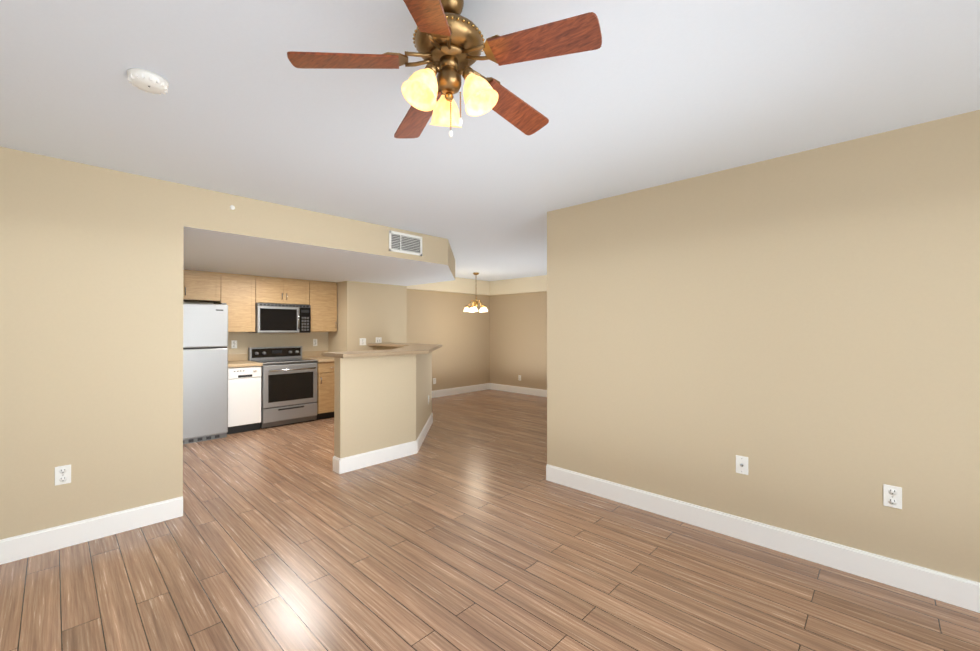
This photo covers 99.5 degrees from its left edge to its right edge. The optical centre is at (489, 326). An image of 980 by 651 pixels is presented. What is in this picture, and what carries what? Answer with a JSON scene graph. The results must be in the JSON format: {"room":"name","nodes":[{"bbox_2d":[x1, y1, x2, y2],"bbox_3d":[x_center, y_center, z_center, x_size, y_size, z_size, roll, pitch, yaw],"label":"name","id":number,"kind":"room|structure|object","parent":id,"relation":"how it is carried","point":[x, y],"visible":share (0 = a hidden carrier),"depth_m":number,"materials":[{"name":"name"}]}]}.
{"room":"empty living room","nodes":[
{"label":"empty living room","id":0,"kind":"room"},
{"bbox_2d":[0,147,183,539],"bbox_3d":[-3.417,0.162,1.927,0.120,2.440,3.230,0,0,44],"label":"wall","id":1,"kind":"structure","parent":0,"point":[91,320],"depth_m":2.69,"materials":[{"name":"beige paint"}]},
{"bbox_2d":[55,464,70,485],"bbox_3d":[-2.682,0.930,2.604,0.009,0.116,0.072,0,0,44],"label":"outlet","id":2,"kind":"object","parent":1,"relation":"attached to","point":[62,474],"visible":1,"depth_m":2.60,"materials":[{"name":"white plastic"}]},
{"bbox_2d":[0,496,182,564],"bbox_3d":[-3.368,1.310,1.875,0.016,0.141,3.230,0,0,44],"label":"baseboard","id":3,"kind":"structure","parent":1,"relation":"attached to","point":[19,547],"depth_m":2.67,"materials":[{"name":"white wood"}]},
{"bbox_2d":[183,301,327,360],"bbox_3d":[-3.284,0.183,6.454,0.120,2.440,3.760,0,0,44],"label":"wall","id":4,"kind":"structure","parent":0,"point":[246,341],"depth_m":6.35,"materials":[{"name":"beige paint"}]},
{"bbox_2d":[183,269,222,303],"bbox_3d":[-4.011,-0.539,5.347,0.350,0.383,0.848,0,0,44],"label":"upper cabinet","id":5,"kind":"object","parent":4,"relation":"attached to","point":[207,286],"depth_m":5.40,"materials":[{"name":"brown wood"}]},
{"bbox_2d":[231,340,236,348],"bbox_3d":[-3.671,0.251,5.952,0.009,0.116,0.072,0,0,44],"label":"outlet","id":6,"kind":"object","parent":4,"relation":"attached to","point":[233,343],"visible":1,"depth_m":5.94,"materials":[{"name":"white plastic"}]},
{"bbox_2d":[215,273,258,331],"bbox_3d":[-3.573,-0.329,5.807,0.350,0.798,0.423,0,0,44],"label":"upper cabinet","id":7,"kind":"object","parent":4,"relation":"attached to","point":[240,295],"depth_m":5.71,"materials":[{"name":"brown wood"}]},
{"bbox_2d":[259,276,310,304],"bbox_3d":[-3.167,-0.535,6.236,0.350,0.383,0.757,0,0,44],"label":"upper cabinet","id":8,"kind":"object","parent":4,"relation":"attached to","point":[273,290],"depth_m":6.12,"materials":[{"name":"brown wood"}]},
{"bbox_2d":[248,303,310,332],"bbox_3d":[-3.131,-0.125,6.199,0.452,0.423,0.748,0,0,44],"label":"microwave","id":9,"kind":"object","parent":8,"relation":"attached to","point":[281,318],"visible":0.98,"depth_m":6.04,"materials":[{"name":"silver metal"}]},
{"bbox_2d":[311,281,336,331],"bbox_3d":[-2.753,-0.325,6.671,0.350,0.798,0.446,0,0,44],"label":"upper cabinet","id":10,"kind":"object","parent":4,"relation":"attached to","point":[323,293],"depth_m":6.56,"materials":[{"name":"brown wood"}]},
{"bbox_2d":[228,350,334,367],"bbox_3d":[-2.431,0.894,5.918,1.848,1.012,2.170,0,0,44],"label":"countertop","id":11,"kind":"structure","parent":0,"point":[237,360],"depth_m":6.00,"materials":[{"name":"laminate"}]},
{"bbox_2d":[183,185,454,285],"bbox_3d":[-2.104,-0.886,5.421,3.020,0.309,3.640,0,0,44],"label":"ceiling soffit","id":12,"kind":"structure","parent":0,"point":[249,236],"depth_m":4.10,"materials":[{"name":"beige paint"}]},
{"bbox_2d":[389,230,421,255],"bbox_3d":[-0.905,-0.901,4.483,0.016,0.215,0.430,0,0,44],"label":"air vent register","id":13,"kind":"object","parent":12,"relation":"attached to","point":[399,242],"visible":1,"depth_m":4.47,"materials":[{"name":"white plastic"}]},
{"bbox_2d":[328,281,406,351],"bbox_3d":[-2.096,0.186,7.146,0.650,2.440,1.120,0,0,44],"label":"wall","id":14,"kind":"structure","parent":0,"point":[370,312],"depth_m":6.81,"materials":[{"name":"beige paint"}]},
{"bbox_2d":[360,338,365,344],"bbox_3d":[-2.057,0.239,6.708,0.009,0.116,0.115,0,0,44],"label":"outlet","id":15,"kind":"object","parent":14,"relation":"attached to","point":[362,341],"visible":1,"depth_m":6.71,"materials":[{"name":"white plastic"}]},
{"bbox_2d":[376,337,381,342],"bbox_3d":[-1.855,0.230,6.917,0.016,0.116,0.115,0,0,44],"label":"outlet","id":16,"kind":"object","parent":14,"relation":"attached to","point":[378,339],"visible":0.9,"depth_m":6.92,"materials":[{"name":"white plastic"}]},
{"bbox_2d":[334,346,431,457],"bbox_3d":[-1.610,0.848,5.461,2.368,1.100,1.950,0,0,44],"label":"wall","id":17,"kind":"structure","parent":0,"point":[380,402],"depth_m":4.25,"materials":[{"name":"beige paint"}]},
{"bbox_2d":[321,343,441,357],"bbox_3d":[-1.520,0.277,5.448,2.516,0.037,2.150,0,0,44],"label":"bar","id":18,"kind":"object","parent":17,"relation":"on","point":[408,348],"visible":1,"depth_m":4.39,"materials":[{"name":"laminate"}]},
{"bbox_2d":[333,413,432,473],"bbox_3d":[-1.568,1.327,5.420,2.286,0.141,1.982,0,0,44],"label":"baseboard","id":19,"kind":"structure","parent":17,"relation":"attached to","point":[356,462],"depth_m":4.23,"materials":[{"name":"white wood"}]},
{"bbox_2d":[407,289,489,390],"bbox_3d":[-0.890,0.193,8.614,0.120,2.440,2.670,0,0,44],"label":"wall","id":20,"kind":"structure","parent":0,"point":[461,357],"depth_m":8.64,"materials":[{"name":"beige paint"}]},
{"bbox_2d":[432,383,489,397],"bbox_3d":[-0.881,1.341,8.518,0.016,0.141,2.550,0,0,44],"label":"baseboard","id":21,"kind":"structure","parent":20,"relation":"attached to","point":[456,390],"depth_m":8.77,"materials":[{"name":"white wood"}]},
{"bbox_2d":[0,389,979,650],"bbox_3d":[0.030,1.437,2.917,9.790,0.100,9.660,0,0,44],"label":"floor","id":22,"kind":"structure","parent":0,"point":[468,527],"depth_m":2.33,"materials":[{"name":"brown wood"}]},
{"bbox_2d":[183,303,227,443],"bbox_3d":[-3.836,0.547,5.177,0.776,1.700,0.830,0,0,44],"label":"refrigerator","id":23,"kind":"object","parent":22,"relation":"on","point":[205,372],"visible":0.52,"depth_m":5.07,"materials":[{"name":"silver metal"}]},
{"bbox_2d":[227,366,260,433],"bbox_3d":[-3.454,0.965,5.686,0.626,0.868,0.407,0,0,44],"label":"dishwasher","id":24,"kind":"object","parent":22,"relation":"on","point":[244,399],"visible":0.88,"depth_m":5.48,"materials":[{"name":"white plastic"}]},
{"bbox_2d":[248,346,317,428],"bbox_3d":[-3.025,0.851,6.094,0.688,1.100,0.756,0,0,44],"label":"range","id":25,"kind":"object","parent":22,"relation":"on","point":[288,385],"visible":0.94,"depth_m":5.93,"materials":[{"name":"silver metal"}]},
{"bbox_2d":[316,362,333,419],"bbox_3d":[-2.624,0.969,6.551,0.640,0.868,0.435,0,0,44],"label":"base cabinet","id":26,"kind":"object","parent":22,"relation":"on","point":[325,389],"visible":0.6,"depth_m":6.29,"materials":[{"name":"brown wood"}]},
{"bbox_2d":[0,0,979,280],"bbox_3d":[0.030,-1.103,2.928,9.790,0.100,9.660,0,0,44],"label":"ceiling","id":27,"kind":"structure","parent":0,"point":[652,92],"depth_m":1.92,"materials":[{"name":"white paint"}]},
{"bbox_2d":[127,68,168,94],"bbox_3d":[-1.454,-1.036,1.764,0.140,0.043,0.140,0,0,44],"label":"smoke detector","id":28,"kind":"object","parent":27,"relation":"attached to","point":[147,81],"visible":1,"depth_m":1.74,"materials":[{"name":"white plastic"}]},
{"bbox_2d":[287,0,601,138],"bbox_3d":[-0.109,-0.844,1.367,0.939,0.431,0.900,0,0,44],"label":"ceiling fan","id":29,"kind":"object","parent":27,"relation":"hanging from","point":[450,45],"visible":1,"depth_m":1.29,"materials":[{"name":"brown wood"}]},
{"bbox_2d":[463,272,487,311],"bbox_3d":[-0.257,-0.659,7.893,0.472,0.741,0.459,0,0,44],"label":"chandelier","id":30,"kind":"object","parent":27,"relation":"hanging from","point":[483,308],"visible":1,"depth_m":7.82,"materials":[{"name":"white glass"}]},
{"bbox_2d":[407,275,546,295],"bbox_3d":[0.668,-0.879,7.057,4.290,0.309,2.550,0,0,44],"label":"beam","id":31,"kind":"structure","parent":27,"relation":"attached to","point":[506,286],"depth_m":8.67,"materials":[{"name":"beige paint"}]},
{"bbox_2d":[490,291,546,389],"bbox_3d":[1.631,0.190,7.979,4.410,2.440,0.120,0,0,44],"label":"wall","id":32,"kind":"structure","parent":0,"point":[518,334],"depth_m":8.85,"materials":[{"name":"beige paint"}]},
{"bbox_2d":[490,383,546,396],"bbox_3d":[1.540,1.338,7.966,4.290,0.141,0.016,0,0,44],"label":"baseboard","id":33,"kind":"structure","parent":32,"relation":"attached to","point":[523,390],"depth_m":8.82,"materials":[{"name":"white wood"}]},
{"bbox_2d":[547,110,979,581],"bbox_3d":[2.422,0.163,2.058,5.130,2.440,0.120,0,0,44],"label":"wall","id":34,"kind":"structure","parent":0,"point":[800,331],"depth_m":2.52,"materials":[{"name":"beige paint"}]},
{"bbox_2d":[736,455,747,474],"bbox_3d":[1.642,0.901,2.703,0.072,0.116,0.014,0,0,44],"label":"outlet","id":35,"kind":"object","parent":34,"relation":"attached to","point":[741,464],"visible":1,"depth_m":2.70,"materials":[{"name":"white plastic"}]},
{"bbox_2d":[546,464,979,612],"bbox_3d":[2.332,1.311,2.045,5.010,0.141,0.016,0,0,44],"label":"baseboard","id":36,"kind":"structure","parent":34,"relation":"attached to","point":[944,587],"depth_m":2.50,"materials":[{"name":"white wood"}]},
{"bbox_2d":[883,484,901,508],"bbox_3d":[2.155,0.908,2.219,0.072,0.116,0.009,0,0,44],"label":"outlet","id":37,"kind":"object","parent":34,"relation":"attached to","point":[892,496],"visible":1,"depth_m":2.22,"materials":[{"name":"white plastic"}]}
]}

